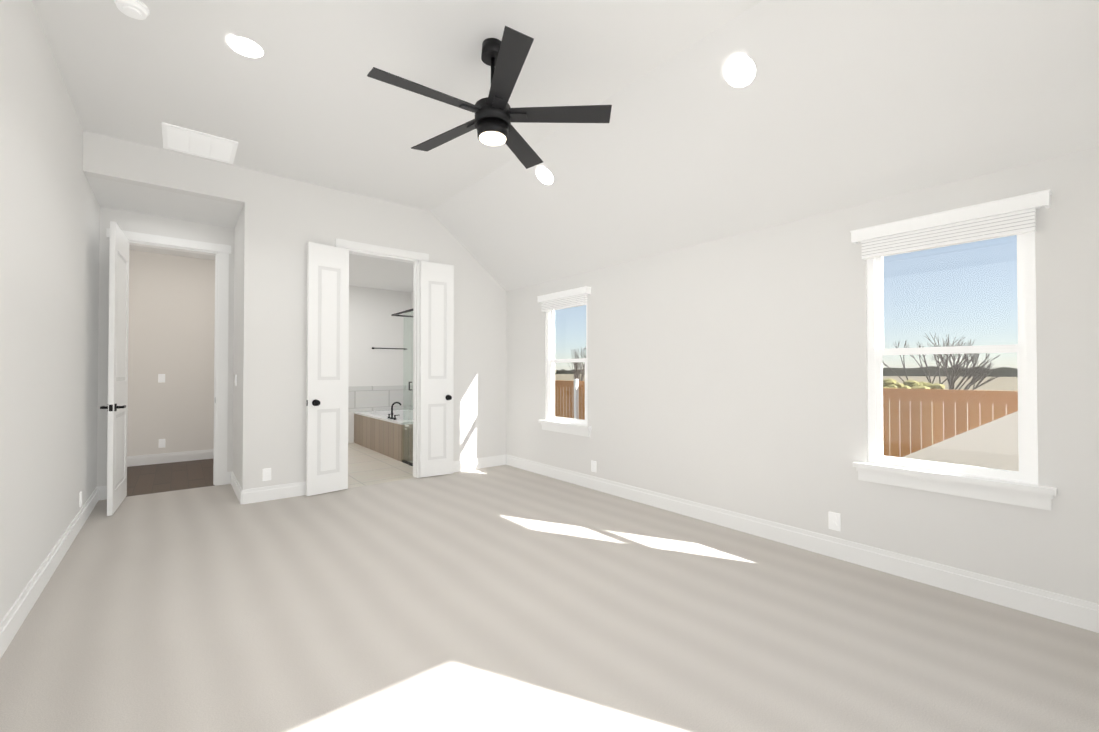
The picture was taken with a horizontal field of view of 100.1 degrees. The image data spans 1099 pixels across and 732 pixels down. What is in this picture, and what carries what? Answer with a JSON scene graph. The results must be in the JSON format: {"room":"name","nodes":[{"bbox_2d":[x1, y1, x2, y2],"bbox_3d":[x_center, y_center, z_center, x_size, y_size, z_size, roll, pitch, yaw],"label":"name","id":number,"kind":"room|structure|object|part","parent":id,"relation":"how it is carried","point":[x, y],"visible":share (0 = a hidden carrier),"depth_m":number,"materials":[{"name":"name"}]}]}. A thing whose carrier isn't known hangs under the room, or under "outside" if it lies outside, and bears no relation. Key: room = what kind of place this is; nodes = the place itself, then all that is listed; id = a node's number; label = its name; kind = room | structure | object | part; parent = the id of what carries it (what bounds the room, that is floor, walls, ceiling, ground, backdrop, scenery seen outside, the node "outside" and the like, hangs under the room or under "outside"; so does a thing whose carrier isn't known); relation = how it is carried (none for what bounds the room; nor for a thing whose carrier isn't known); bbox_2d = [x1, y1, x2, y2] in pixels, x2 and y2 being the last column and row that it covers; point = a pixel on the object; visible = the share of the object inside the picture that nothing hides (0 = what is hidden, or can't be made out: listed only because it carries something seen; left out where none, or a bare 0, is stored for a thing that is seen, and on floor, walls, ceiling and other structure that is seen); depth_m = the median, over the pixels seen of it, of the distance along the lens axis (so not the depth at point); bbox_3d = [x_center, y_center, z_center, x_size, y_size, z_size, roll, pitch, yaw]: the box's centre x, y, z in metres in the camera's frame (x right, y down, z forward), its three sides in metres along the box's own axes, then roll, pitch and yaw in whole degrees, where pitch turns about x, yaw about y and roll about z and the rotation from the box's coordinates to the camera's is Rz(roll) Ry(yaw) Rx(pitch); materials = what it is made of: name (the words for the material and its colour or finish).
{"room":"empty bedroom","nodes":[
{"label":"empty bedroom","id":0,"kind":"room"},
{"bbox_2d":[0,0,99,621],"bbox_3d":[-2.245,-0.368,1.708,0.150,3.260,6.930,1,-1,-39],"label":"wall","id":1,"kind":"structure","parent":0,"point":[49,257],"depth_m":2.58,"materials":[{"name":"white paint"}]},
{"bbox_2d":[0,486,103,658],"bbox_3d":[-2.222,1.197,1.804,0.030,0.133,6.780,1,-1,-39],"label":"baseboard","id":2,"kind":"structure","parent":1,"relation":"attached to","point":[14,618],"depth_m":2.59,"materials":[{"name":"white wood"}]},
{"bbox_2d":[79,491,81,506],"bbox_3d":[-3.755,1.066,3.691,0.009,0.114,0.070,1,-1,-39],"label":"electrical outlet","id":3,"kind":"object","parent":1,"relation":"attached to","point":[80,504],"visible":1,"depth_m":3.67,"materials":[{"name":"white plastic"}]},
{"bbox_2d":[86,176,242,259],"bbox_3d":[-4.143,-1.585,5.311,1.400,0.100,2.860,1,-1,-39],"label":"ceiling","id":4,"kind":"structure","parent":0,"point":[131,198],"depth_m":4.43,"materials":[{"name":"white paint"}]},
{"bbox_2d":[97,207,233,486],"bbox_3d":[-3.979,0.169,4.832,1.080,4.260,0.120,1,-1,-39],"label":"wall","id":5,"kind":"structure","parent":0,"point":[156,225],"depth_m":4.62,"materials":[{"name":"white paint"}]},
{"bbox_2d":[100,221,128,515],"bbox_3d":[-3.980,0.022,4.258,0.151,2.518,0.786,0,-1,-36],"label":"entry door","id":6,"kind":"structure","parent":5,"relation":"in","point":[117,407],"depth_m":4.11,"materials":[{"name":"white wood"}]},
{"bbox_2d":[106,228,230,499],"bbox_3d":[-3.969,-0.021,4.838,1.000,2.640,0.166,1,-1,-39],"label":"door frame","id":7,"kind":"structure","parent":5,"relation":"attached to","point":[220,252],"depth_m":5.04,"materials":[{"name":"white wood"}]},
{"bbox_2d":[126,459,214,496],"bbox_3d":[-4.428,1.359,5.631,1.400,0.100,1.950,1,-1,-39],"label":"floor","id":8,"kind":"structure","parent":0,"point":[156,478],"depth_m":5.45,"materials":[{"name":"brown wood"}]},
{"bbox_2d":[127,250,214,455],"bbox_3d":[-5.090,-0.311,6.447,1.670,3.260,0.120,1,-1,-39],"label":"wall","id":9,"kind":"structure","parent":0,"point":[171,333],"depth_m":6.29,"materials":[{"name":"white paint"}]},
{"bbox_2d":[158,374,164,382],"bbox_3d":[-5.247,0.166,6.230,0.070,0.114,0.012,1,-1,-39],"label":"light switch","id":10,"kind":"object","parent":9,"relation":"attached to","point":[161,377],"visible":1,"depth_m":6.23,"materials":[{"name":"white plastic"}]},
{"bbox_2d":[159,439,164,447],"bbox_3d":[-5.240,1.046,6.227,0.070,0.114,0.009,1,-1,-39],"label":"outlet","id":11,"kind":"object","parent":9,"relation":"attached to","point":[161,443],"visible":1,"depth_m":6.22,"materials":[{"name":"white plastic"}]},
{"bbox_2d":[127,449,213,466],"bbox_3d":[-5.032,1.251,6.389,1.350,0.133,0.015,1,-1,-39],"label":"baseboard","id":12,"kind":"structure","parent":9,"relation":"attached to","point":[150,459],"depth_m":6.26,"materials":[{"name":"white wood"}]},
{"bbox_2d":[232,208,242,485],"bbox_3d":[-3.101,-0.329,4.961,0.440,3.260,1.030,1,-1,-39],"label":"wall","id":13,"kind":"structure","parent":0,"point":[237,340],"depth_m":4.73,"materials":[{"name":"white paint"}]},
{"bbox_2d":[228,471,243,503],"bbox_3d":[-3.204,1.231,4.695,0.030,0.133,1.045,1,-1,-39],"label":"baseboard","id":14,"kind":"structure","parent":13,"relation":"attached to","point":[232,480],"depth_m":4.62,"materials":[{"name":"white wood"}]},
{"bbox_2d":[83,131,506,489],"bbox_3d":[-2.184,0.171,4.956,4.330,4.260,0.120,1,-1,-39],"label":"wall","id":15,"kind":"structure","parent":0,"point":[286,221],"depth_m":4.58,"materials":[{"name":"white paint"}]},
{"bbox_2d":[263,468,270,480],"bbox_3d":[-2.719,1.045,4.431,0.070,0.114,0.009,1,-1,-39],"label":"electrical outlet","id":16,"kind":"object","parent":15,"relation":"attached to","point":[266,474],"visible":1,"depth_m":4.43,"materials":[{"name":"white plastic"}]},
{"bbox_2d":[244,481,305,503],"bbox_3d":[-2.538,1.230,4.570,0.790,0.133,0.015,1,-1,-39],"label":"baseboard","id":17,"kind":"structure","parent":15,"relation":"attached to","point":[254,495],"depth_m":4.46,"materials":[{"name":"white wood"}]},
{"bbox_2d":[306,242,348,495],"bbox_3d":[-2.239,0.027,4.694,0.116,2.518,0.414,-1,-1,42],"label":"bathroom door","id":18,"kind":"structure","parent":15,"relation":"in","point":[327,367],"depth_m":4.69,"materials":[{"name":"white wood"}]},
{"bbox_2d":[335,239,428,477],"bbox_3d":[-1.886,-0.016,5.194,1.030,2.640,0.166,1,-1,-39],"label":"door frame","id":19,"kind":"structure","parent":15,"relation":"attached to","point":[374,251],"depth_m":5.39,"materials":[{"name":"white wood"}]},
{"bbox_2d":[419,261,453,477],"bbox_3d":[-1.321,0.036,5.440,0.414,2.518,0.107,0,-1,-33],"label":"bathroom door","id":20,"kind":"structure","parent":15,"relation":"in","point":[436,366],"depth_m":5.46,"materials":[{"name":"white wood"}]},
{"bbox_2d":[453,455,503,472],"bbox_3d":[-1.032,1.244,5.785,1.100,0.133,0.015,1,-1,-39],"label":"baseboard","id":21,"kind":"structure","parent":15,"relation":"attached to","point":[470,464],"depth_m":5.88,"materials":[{"name":"white wood"}]},
{"bbox_2d":[348,285,410,442],"bbox_3d":[-3.574,-0.083,8.013,2.660,2.840,0.120,1,-1,-39],"label":"wall","id":22,"kind":"structure","parent":0,"point":[373,322],"depth_m":8.32,"materials":[{"name":"white paint"}]},
{"bbox_2d":[348,385,410,411],"bbox_3d":[-3.131,0.579,8.277,1.329,0.438,0.011,1,-1,-39],"label":"wall tile","id":23,"kind":"structure","parent":22,"relation":"attached to","point":[366,398],"depth_m":8.30,"materials":[{"name":"white tile"}]},
{"bbox_2d":[372,347,406,349],"bbox_3d":[-2.921,-0.318,8.418,0.640,0.040,0.071,1,-1,-39],"label":"towel rail","id":24,"kind":"object","parent":22,"relation":"attached to","point":[389,348],"visible":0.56,"depth_m":8.37,"materials":[{"name":"black metal"}]},
{"bbox_2d":[349,254,413,291],"bbox_3d":[-2.591,-1.467,6.811,2.660,0.100,3.250,1,-1,-39],"label":"ceiling","id":25,"kind":"structure","parent":0,"point":[373,272],"depth_m":7.04,"materials":[{"name":"white paint"}]},
{"bbox_2d":[348,443,415,487],"bbox_3d":[-2.574,1.371,6.637,2.510,0.100,3.250,1,-1,-39],"label":"floor","id":26,"kind":"structure","parent":0,"point":[366,466],"depth_m":5.89,"materials":[{"name":"beige tile"}]},
{"bbox_2d":[353,402,412,461],"bbox_3d":[-2.329,0.936,7.505,1.035,0.791,2.205,1,-1,-39],"label":"bathtub","id":27,"kind":"object","parent":26,"relation":"on","point":[381,432],"visible":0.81,"depth_m":6.95,"materials":[{"name":"brown wood"}]},
{"bbox_2d":[391,309,412,465],"bbox_3d":[-1.499,0.284,6.454,1.071,2.070,1.345,1,-1,-39],"label":"glass","id":28,"kind":"object","parent":26,"relation":"on","point":[405,316],"visible":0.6,"depth_m":6.22,"materials":[{"name":"clear glass"}]},
{"bbox_2d":[0,465,1098,731],"bbox_3d":[-0.665,1.329,3.058,4.030,0.100,6.780,1,-1,-39],"label":"floor carpet","id":29,"kind":"object","parent":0,"point":[502,599],"visible":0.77,"depth_m":2.21,"materials":[{"name":"beige carpet"}]},
{"bbox_2d":[32,0,1098,290],"bbox_3d":[-0.332,-1.478,2.679,4.330,1.096,6.020,1,-1,-39],"label":"ceiling","id":30,"kind":"structure","parent":0,"point":[836,104],"depth_m":2.85,"materials":[{"name":"white paint"}]},
{"bbox_2d":[114,0,149,19],"bbox_3d":[-2.186,-1.869,2.409,0.140,0.040,0.140,1,-1,-39],"label":"smoke detector","id":31,"kind":"object","parent":30,"relation":"attached to","point":[136,9],"visible":1,"depth_m":2.40,"materials":[{"name":"white plastic"}]},
{"bbox_2d":[162,122,237,163],"bbox_3d":[-2.948,-1.866,3.888,0.490,0.011,0.500,1,-1,-39],"label":"ceiling vent","id":32,"kind":"object","parent":30,"relation":"in","point":[188,141],"visible":1,"depth_m":3.86,"materials":[{"name":"white metal"}]},
{"bbox_2d":[228,36,262,57],"bbox_3d":[-1.790,-1.881,2.715,0.176,0.010,0.176,1,-1,-39],"label":"recessed light","id":33,"kind":"object","parent":30,"relation":"in","point":[244,46],"visible":1,"depth_m":2.71,"materials":[{"name":"white plastic"}]},
{"bbox_2d":[367,26,611,168],"bbox_3d":[-0.368,-1.608,2.691,1.313,0.556,1.350,1,-1,-39],"label":"ceiling fan","id":34,"kind":"object","parent":30,"relation":"hanging from","point":[496,114],"visible":1,"depth_m":2.64,"materials":[{"name":"black metal"}]},
{"bbox_3d":[-0.641,-1.474,2.489,0.630,0.036,0.133,0,-1,-35],"label":"blade","id":35,"kind":"part","parent":34,"relation":"part of","materials":[{"name":"black"}]},
{"bbox_3d":[-0.632,-1.468,2.930,0.630,0.036,0.133,-1,-1,37],"label":"blade","id":36,"kind":"part","parent":34,"relation":"part of","materials":[{"name":"black"}]},
{"bbox_3d":[-0.224,-1.475,2.345,0.133,0.036,0.630,0,-1,-17],"label":"blade","id":37,"kind":"part","parent":34,"relation":"part of","materials":[{"name":"black wood"}]},
{"bbox_3d":[-0.210,-1.467,3.058,0.133,0.036,0.630,0,-1,19],"label":"blade","id":38,"kind":"part","parent":34,"relation":"part of","materials":[{"name":"black"}]},
{"bbox_3d":[0.042,-1.471,2.696,0.630,0.036,0.133,0,-1,1],"label":"blade","id":39,"kind":"part","parent":34,"relation":"part of","materials":[{"name":"black wood"}]},
{"bbox_2d":[536,167,552,184],"bbox_3d":[-0.041,-1.703,4.124,0.176,0.010,0.176,-1,-39,51],"label":"recessed light","id":40,"kind":"object","parent":30,"relation":"in","point":[544,175],"visible":1,"depth_m":4.12,"materials":[{"name":"white plastic"}]},
{"bbox_2d":[725,56,755,86],"bbox_3d":[1.114,-1.721,2.691,0.176,0.010,0.176,-1,-39,51],"label":"recessed light","id":41,"kind":"object","parent":30,"relation":"in","point":[740,71],"visible":1,"depth_m":2.69,"materials":[{"name":"white"}]},
{"bbox_2d":[411,147,1098,603],"bbox_3d":[0.275,-0.116,5.239,0.150,2.840,9.270,1,-1,-39],"label":"wall","id":42,"kind":"structure","parent":0,"point":[728,373],"depth_m":3.25,"materials":[{"name":"white paint"}]},
{"bbox_2d":[411,385,412,408],"bbox_3d":[-1.928,0.574,7.834,0.011,0.438,2.187,1,-1,-39],"label":"tiled wall","id":43,"kind":"structure","parent":42,"relation":"attached to","point":[412,397],"depth_m":8.62,"materials":[{"name":"white tile"}]},
{"bbox_2d":[537,286,590,311],"bbox_3d":[0.148,-0.747,5.221,0.080,0.184,0.850,1,-1,-39],"label":"window blind","id":44,"kind":"object","parent":42,"relation":"attached to","point":[575,297],"visible":1,"depth_m":5.16,"materials":[{"name":"white"}]},
{"bbox_2d":[538,420,591,436],"bbox_3d":[0.166,0.702,5.219,0.077,0.115,0.860,1,-1,-39],"label":"window sill","id":45,"kind":"structure","parent":42,"relation":"attached to","point":[569,428],"depth_m":5.17,"materials":[{"name":"white wood"}]},
{"bbox_2d":[547,305,586,424],"bbox_3d":[0.225,-0.060,5.276,0.075,1.470,0.730,1,-1,-39],"label":"window","id":46,"kind":"structure","parent":42,"relation":"in","point":[551,351],"depth_m":5.48,"materials":[{"name":"white plastic"}]},
{"bbox_2d":[591,460,595,471],"bbox_3d":[0.467,1.060,4.860,0.009,0.114,0.070,1,-1,-39],"label":"electrical outlet","id":47,"kind":"object","parent":42,"relation":"attached to","point":[593,466],"visible":1,"depth_m":4.86,"materials":[{"name":"white plastic"}]},
{"bbox_2d":[504,454,1098,632],"bbox_3d":[1.221,1.222,3.918,0.015,0.133,5.750,1,-1,-39],"label":"baseboard","id":48,"kind":"structure","parent":42,"relation":"attached to","point":[1076,612],"depth_m":2.92,"materials":[{"name":"white wood"}]},
{"bbox_2d":[829,512,840,530],"bbox_3d":[1.905,1.039,3.078,0.009,0.114,0.070,1,-1,-39],"label":"electrical outlet","id":49,"kind":"object","parent":42,"relation":"attached to","point":[834,521],"visible":1,"depth_m":3.07,"materials":[{"name":"white plastic"}]},
{"bbox_2d":[867,232,1037,484],"bbox_3d":[2.309,-0.091,2.691,0.075,1.470,0.750,1,-1,-39],"label":"window","id":50,"kind":"structure","parent":42,"relation":"in","point":[1024,348],"depth_m":2.58,"materials":[{"name":"white plastic"}]},
{"bbox_2d":[850,189,1051,259],"bbox_3d":[2.231,-0.778,2.637,0.080,0.184,0.870,1,-1,-39],"label":"window blind","id":51,"kind":"object","parent":50,"relation":"attached to","point":[1010,216],"visible":1,"depth_m":2.56,"materials":[{"name":"white"}]},
{"bbox_2d":[852,461,1056,510],"bbox_3d":[2.250,0.671,2.635,0.077,0.115,0.880,1,-1,-39],"label":"window sill","id":52,"kind":"structure","parent":42,"relation":"attached to","point":[1016,493],"depth_m":2.56,"materials":[{"name":"white wood"}]},
{"label":"outside","id":53,"kind":"structure","parent":0,"visible":0},
{"bbox_2d":[555,374,1017,390],"bbox_3d":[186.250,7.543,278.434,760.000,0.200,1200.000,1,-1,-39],"label":"ground","id":54,"kind":"structure","parent":53,"point":[994,383],"depth_m":189.94,"materials":[{"name":"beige dry soil"}]},
{"bbox_2d":[569,350,584,380],"bbox_3d":[1.392,1.859,19.037,2.842,5.026,2.590,1,-1,-39],"label":"tree","id":55,"kind":"object","parent":54,"relation":"on","point":[577,371],"depth_m":18.22,"materials":[{"name":"grey plant"}]},
{"bbox_2d":[574,343,585,369],"bbox_3d":[3.250,1.558,26.539,3.795,5.815,2.908,1,-1,-39],"label":"tree","id":56,"kind":"object","parent":54,"relation":"on","point":[581,353],"depth_m":26.55,"materials":[{"name":"grey plant"}]},
{"bbox_2d":[555,379,1017,457],"bbox_3d":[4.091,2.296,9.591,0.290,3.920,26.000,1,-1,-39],"label":"fence","id":57,"kind":"object","parent":54,"relation":"on","point":[946,416],"depth_m":7.37,"materials":[{"name":"brown wood"}]},
{"bbox_2d":[555,366,1017,376],"bbox_3d":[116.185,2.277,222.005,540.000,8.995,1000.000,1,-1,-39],"label":"tree","id":58,"kind":"object","parent":54,"relation":"on","point":[910,371],"depth_m":391.92,"materials":[{"name":"brown plant"}]},
{"bbox_2d":[883,378,944,388],"bbox_3d":[8.678,2.301,12.023,2.540,3.969,2.276,1,-1,-39],"label":"bush","id":59,"kind":"object","parent":54,"relation":"on","point":[911,383],"depth_m":11.79,"materials":[{"name":"green plant"}]},
{"bbox_2d":[883,333,1000,389],"bbox_3d":[12.510,1.571,15.120,3.106,5.509,3.437,1,-1,-39],"label":"tree","id":60,"kind":"object","parent":54,"relation":"on","point":[957,368],"depth_m":14.69,"materials":[{"name":"grey plant"}]},
{"bbox_2d":[901,411,1018,471],"bbox_3d":[6.477,1.155,5.363,0.040,6.102,6.400,1,-1,-39],"label":"slab","id":61,"kind":"object","parent":54,"relation":"on","point":[956,448],"depth_m":6.16,"materials":[{"name":"beige concrete"}]}
]}

